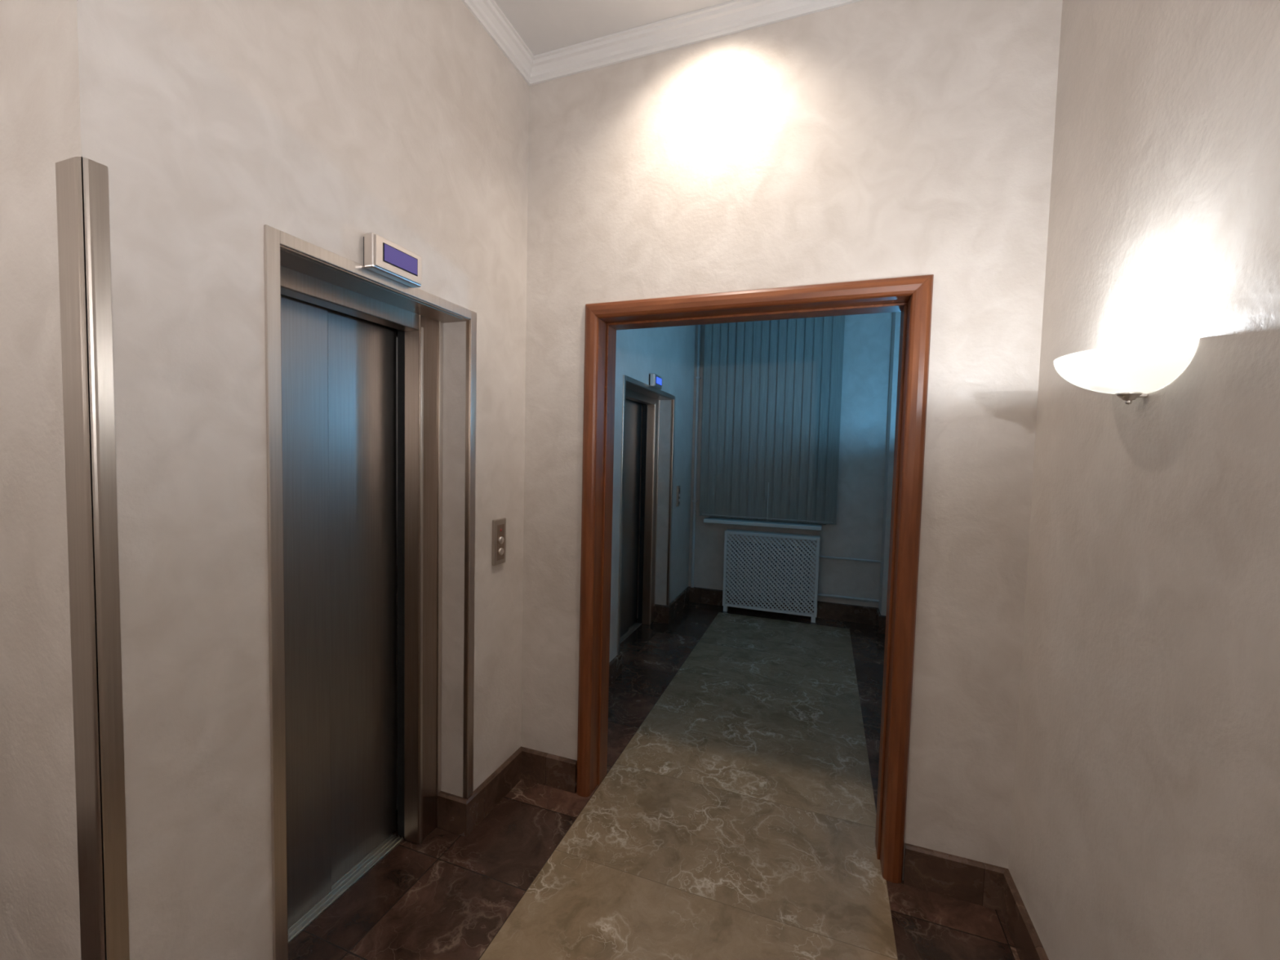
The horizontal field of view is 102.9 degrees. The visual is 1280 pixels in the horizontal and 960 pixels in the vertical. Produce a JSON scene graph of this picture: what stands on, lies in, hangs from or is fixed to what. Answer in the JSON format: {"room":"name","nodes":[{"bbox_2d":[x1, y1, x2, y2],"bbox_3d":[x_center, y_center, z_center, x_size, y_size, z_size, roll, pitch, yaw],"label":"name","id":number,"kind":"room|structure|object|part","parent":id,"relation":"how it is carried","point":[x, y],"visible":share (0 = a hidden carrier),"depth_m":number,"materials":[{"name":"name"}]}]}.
{"room":"elevator lobby","nodes":[
{"label":"elevator lobby","id":0,"kind":"room"},
{"bbox_2d":[0,773,8,959],"bbox_3d":[-1.907,-0.196,1.400,1.050,3.360,0.200,2,3,20],"label":"wall","id":1,"kind":"structure","parent":0,"point":[3,937],"depth_m":1.19,"materials":[{"name":"paint"}]},
{"bbox_2d":[0,0,695,959],"bbox_3d":[-0.407,-0.262,3.422,0.398,3.360,5.025,2,3,20],"label":"wall","id":2,"kind":"structure","parent":0,"point":[325,124],"depth_m":1.20,"materials":[{"name":"paint"}]},
{"bbox_2d":[55,156,129,959],"bbox_3d":[-1.117,0.376,1.049,0.084,1.990,0.040,2,3,20],"label":"guard","id":3,"kind":"object","parent":2,"relation":"attached to","point":[73,302],"visible":1,"depth_m":1.02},
{"bbox_2d":[263,224,476,959],"bbox_3d":[-1.021,0.409,1.795,0.418,2.155,0.828,2,3,20],"label":"elevator","id":4,"kind":"object","parent":2,"relation":"attached to","point":[332,321],"visible":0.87,"depth_m":1.86,"materials":[{"name":"metal"}]},
{"bbox_3d":[-1.143,0.435,1.635,0.022,2.088,0.312,2,3,20],"label":"door","id":5,"kind":"part","parent":4,"relation":"part of","materials":[{"name":"metal"}]},
{"bbox_3d":[-1.114,1.478,1.834,0.100,0.011,0.583,2,3,20],"label":"sill","id":6,"kind":"part","parent":4,"relation":"part of","materials":[{"name":"metal"}]},
{"bbox_3d":[-0.993,0.427,1.786,0.075,2.120,0.758,2,3,20],"label":"portal frame","id":7,"kind":"part","parent":4,"relation":"part of","materials":[{"name":"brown metal"}]},
{"bbox_3d":[-1.056,0.423,1.929,0.022,2.088,0.322,2,3,20],"label":"door","id":8,"kind":"part","parent":4,"relation":"part of","materials":[{"name":"metal"}]},
{"bbox_3d":[-0.876,-0.624,1.700,0.120,0.006,0.758,2,3,20],"label":"soffit panel","id":9,"kind":"part","parent":4,"relation":"part of","materials":[{"name":"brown metal"}]},
{"bbox_2d":[363,232,421,288],"bbox_3d":[-0.790,-0.700,1.637,0.056,0.104,0.200,2,3,20],"label":"display","id":10,"kind":"object","parent":2,"relation":"attached to","point":[383,256],"visible":1,"depth_m":1.60,"materials":[{"name":"white plastic"}]},
{"bbox_2d":[492,517,506,565],"bbox_3d":[-0.622,0.273,2.264,0.024,0.202,0.084,2,3,20],"label":"panel","id":11,"kind":"object","parent":2,"relation":"attached to","point":[499,526],"visible":1,"depth_m":2.25,"materials":[{"name":"metal"}]},
{"bbox_2d":[436,746,577,837],"bbox_3d":[-0.616,1.396,2.340,0.606,0.148,0.265,-1,4,-35],"label":"baseboard","id":12,"kind":"structure","parent":2,"relation":"attached to","point":[457,815],"depth_m":2.34,"materials":[{"name":"stone"}]},
{"bbox_2d":[608,653,622,686],"bbox_3d":[-0.259,1.363,3.172,0.310,0.148,1.176,2,3,13],"label":"baseboard","id":13,"kind":"structure","parent":2,"relation":"attached to","point":[615,664],"depth_m":3.61,"materials":[{"name":"stone"}]},
{"bbox_2d":[617,374,675,655],"bbox_3d":[-0.111,0.304,4.310,0.418,2.155,1.300,2,3,20],"label":"elevator","id":14,"kind":"object","parent":2,"relation":"attached to","point":[636,393],"visible":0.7,"depth_m":4.71,"materials":[{"name":"metal"}]},
{"bbox_3d":[-0.133,0.319,4.429,0.022,2.088,0.268,2,3,20],"label":"door","id":15,"kind":"part","parent":14,"relation":"part of","materials":[{"name":"metal"}]},
{"bbox_3d":[-0.199,1.373,4.365,0.100,0.011,0.990,2,3,20],"label":"sill","id":16,"kind":"part","parent":14,"relation":"part of","materials":[{"name":"metal"}]},
{"bbox_3d":[-0.062,0.308,4.677,0.022,2.088,0.268,2,3,20],"label":"door","id":17,"kind":"part","parent":14,"relation":"part of","materials":[{"name":"metal"}]},
{"bbox_3d":[-0.084,0.323,4.301,0.075,2.120,1.230,2,3,20],"label":"portal frame","id":18,"kind":"part","parent":14,"relation":"part of","materials":[{"name":"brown metal"}]},
{"bbox_3d":[0.033,-0.729,4.215,0.120,0.006,1.230,2,3,20],"label":"soffit panel","id":19,"kind":"part","parent":14,"relation":"part of","materials":[{"name":"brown metal"}]},
{"bbox_2d":[648,373,662,389],"bbox_3d":[0.129,-0.806,4.177,0.056,0.104,0.200,2,3,20],"label":"display","id":20,"kind":"object","parent":2,"relation":"attached to","point":[655,380],"visible":1,"depth_m":4.10,"materials":[{"name":"white plastic"}]},
{"bbox_2d":[461,0,862,85],"bbox_3d":[-0.928,-1.752,0.057,3.277,0.072,4.613,2,3,20],"label":"trim","id":21,"kind":"structure","parent":2,"relation":"attached to","point":[734,16],"depth_m":2.09,"materials":[{"name":"white"}]},
{"bbox_2d":[675,485,680,506],"bbox_3d":[0.383,0.157,5.040,0.024,0.202,0.084,2,3,20],"label":"panel","id":22,"kind":"object","parent":2,"relation":"attached to","point":[677,504],"visible":1,"depth_m":5.01,"materials":[{"name":"metal"}]},
{"bbox_2d":[690,324,701,587],"bbox_3d":[0.608,-0.426,5.479,0.044,3.190,0.053,2,3,20],"label":"riser pipe","id":23,"kind":"object","parent":2,"relation":"attached to","point":[698,377],"visible":0.9,"depth_m":5.47,"materials":[{"name":"white metal"}]},
{"bbox_2d":[653,586,885,634],"bbox_3d":[0.889,1.349,3.818,2.161,0.166,3.127,2,3,20],"label":"baseboard","id":24,"kind":"structure","parent":2,"relation":"attached to","point":[825,610],"depth_m":5.07,"materials":[{"name":"stone"}]},
{"bbox_2d":[494,0,733,55],"bbox_3d":[-0.368,-1.912,1.597,3.677,0.120,8.300,2,3,20],"label":"ceiling","id":25,"kind":"structure","parent":0,"point":[544,26],"depth_m":2.06,"materials":[{"name":"paint"}]},
{"bbox_2d":[288,601,1019,959],"bbox_3d":[-0.451,1.553,1.771,3.677,0.100,8.300,2,3,20],"label":"floor","id":26,"kind":"structure","parent":0,"point":[732,815],"depth_m":2.09,"materials":[{"name":"stone"}]},
{"bbox_2d":[722,528,820,622],"bbox_3d":[1.324,0.955,5.189,0.923,0.835,0.178,2,3,20],"label":"radiator cover","id":27,"kind":"object","parent":26,"relation":"on","point":[764,550],"visible":1,"depth_m":5.12,"materials":[{"name":"white"}]},
{"bbox_2d":[520,0,1062,879],"bbox_3d":[0.430,-0.179,2.171,2.029,3.360,0.160,2,3,20],"label":"wall","id":28,"kind":"structure","parent":0,"point":[864,140],"depth_m":1.90,"materials":[{"name":"paint"}]},
{"bbox_2d":[576,304,606,797],"bbox_3d":[-0.210,0.339,2.424,0.070,2.269,0.218,2,3,20],"label":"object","id":29,"kind":"object","parent":28,"relation":"attached to","point":[595,339],"visible":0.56,"depth_m":2.34,"materials":[{"name":"brown wood"}]},
{"bbox_2d":[597,302,907,859],"bbox_3d":[0.420,0.398,2.244,1.242,2.200,0.095,2,3,20],"label":"door frame","id":30,"kind":"structure","parent":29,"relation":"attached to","point":[611,328],"depth_m":2.25,"materials":[{"name":"brown wood"}]},
{"bbox_2d":[586,274,933,323],"bbox_3d":[0.433,-0.734,2.147,1.380,0.070,0.218,2,3,20],"label":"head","id":31,"kind":"object","parent":28,"relation":"attached to","point":[893,290],"visible":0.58,"depth_m":2.03},
{"bbox_2d":[880,274,933,883],"bbox_3d":[1.023,0.391,1.980,0.070,2.269,0.218,2,3,20],"label":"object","id":32,"kind":"object","parent":28,"relation":"attached to","point":[919,305],"visible":0.85,"depth_m":1.89,"materials":[{"name":"brown wood"}]},
{"bbox_2d":[688,311,901,615],"bbox_3d":[1.512,-0.303,5.161,2.029,3.360,0.450,2,3,20],"label":"wall","id":33,"kind":"structure","parent":0,"point":[861,530],"depth_m":4.97,"materials":[{"name":"paint"}]},
{"bbox_2d":[703,517,822,530],"bbox_3d":[1.252,0.447,5.259,1.170,0.036,0.220,2,3,20],"label":"window sill","id":34,"kind":"structure","parent":33,"relation":"attached to","point":[712,520],"depth_m":5.17,"materials":[{"name":"white"}]},
{"bbox_2d":[716,516,822,524],"bbox_3d":[1.358,-0.616,5.326,1.180,2.080,0.060,2,3,20],"label":"window","id":35,"kind":"structure","parent":33,"relation":"in","point":[717,517],"depth_m":5.34,"materials":[{"name":"white"}]},
{"bbox_2d":[699,315,844,524],"bbox_3d":[1.297,-0.693,5.132,1.390,2.210,0.060,2,3,20],"label":"vertical blinds","id":36,"kind":"object","parent":33,"relation":"attached to","point":[772,388],"visible":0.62,"depth_m":5.12,"materials":[{"name":"white fabric"}]},
{"bbox_3d":[1.261,0.386,5.166,1.295,0.003,0.003,2,3,20],"label":"bead chain","id":37,"kind":"part","parent":36,"relation":"part of","materials":[{"name":"white"}]},
{"bbox_2d":[817,555,880,602],"bbox_3d":[2.030,0.965,5.007,0.587,0.402,0.037,2,3,20],"label":"pipes","id":38,"kind":"object","parent":33,"relation":"attached to","point":[825,557],"visible":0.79,"depth_m":4.99,"materials":[{"name":"white metal"}]},
{"bbox_2d":[1008,0,1279,959],"bbox_3d":[1.259,-0.110,1.189,0.200,3.360,8.100,2,3,20],"label":"wall","id":39,"kind":"structure","parent":0,"point":[1145,824],"depth_m":1.09,"materials":[{"name":"paint"}]},
{"bbox_2d":[902,842,1048,959],"bbox_3d":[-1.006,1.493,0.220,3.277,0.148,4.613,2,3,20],"label":"baseboard","id":40,"kind":"structure","parent":39,"relation":"attached to","point":[974,882],"depth_m":1.85,"materials":[{"name":"stone"}]},
{"bbox_2d":[1053,337,1199,404],"bbox_3d":[1.066,-0.230,1.180,0.167,0.112,0.332,2,3,20],"label":"wall sconce","id":41,"kind":"object","parent":39,"relation":"attached to","point":[1129,371],"visible":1,"depth_m":1.09,"materials":[{"name":"white glass"}]},
{"bbox_3d":[1.115,-0.177,1.164,0.012,0.010,0.012,2,3,20],"label":"knob","id":42,"kind":"part","parent":41,"relation":"part of","materials":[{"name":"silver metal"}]},
{"bbox_3d":[1.122,-0.192,1.161,0.045,0.008,0.020,2,3,20],"label":"bracket arm","id":43,"kind":"part","parent":41,"relation":"part of","materials":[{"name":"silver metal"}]}
]}

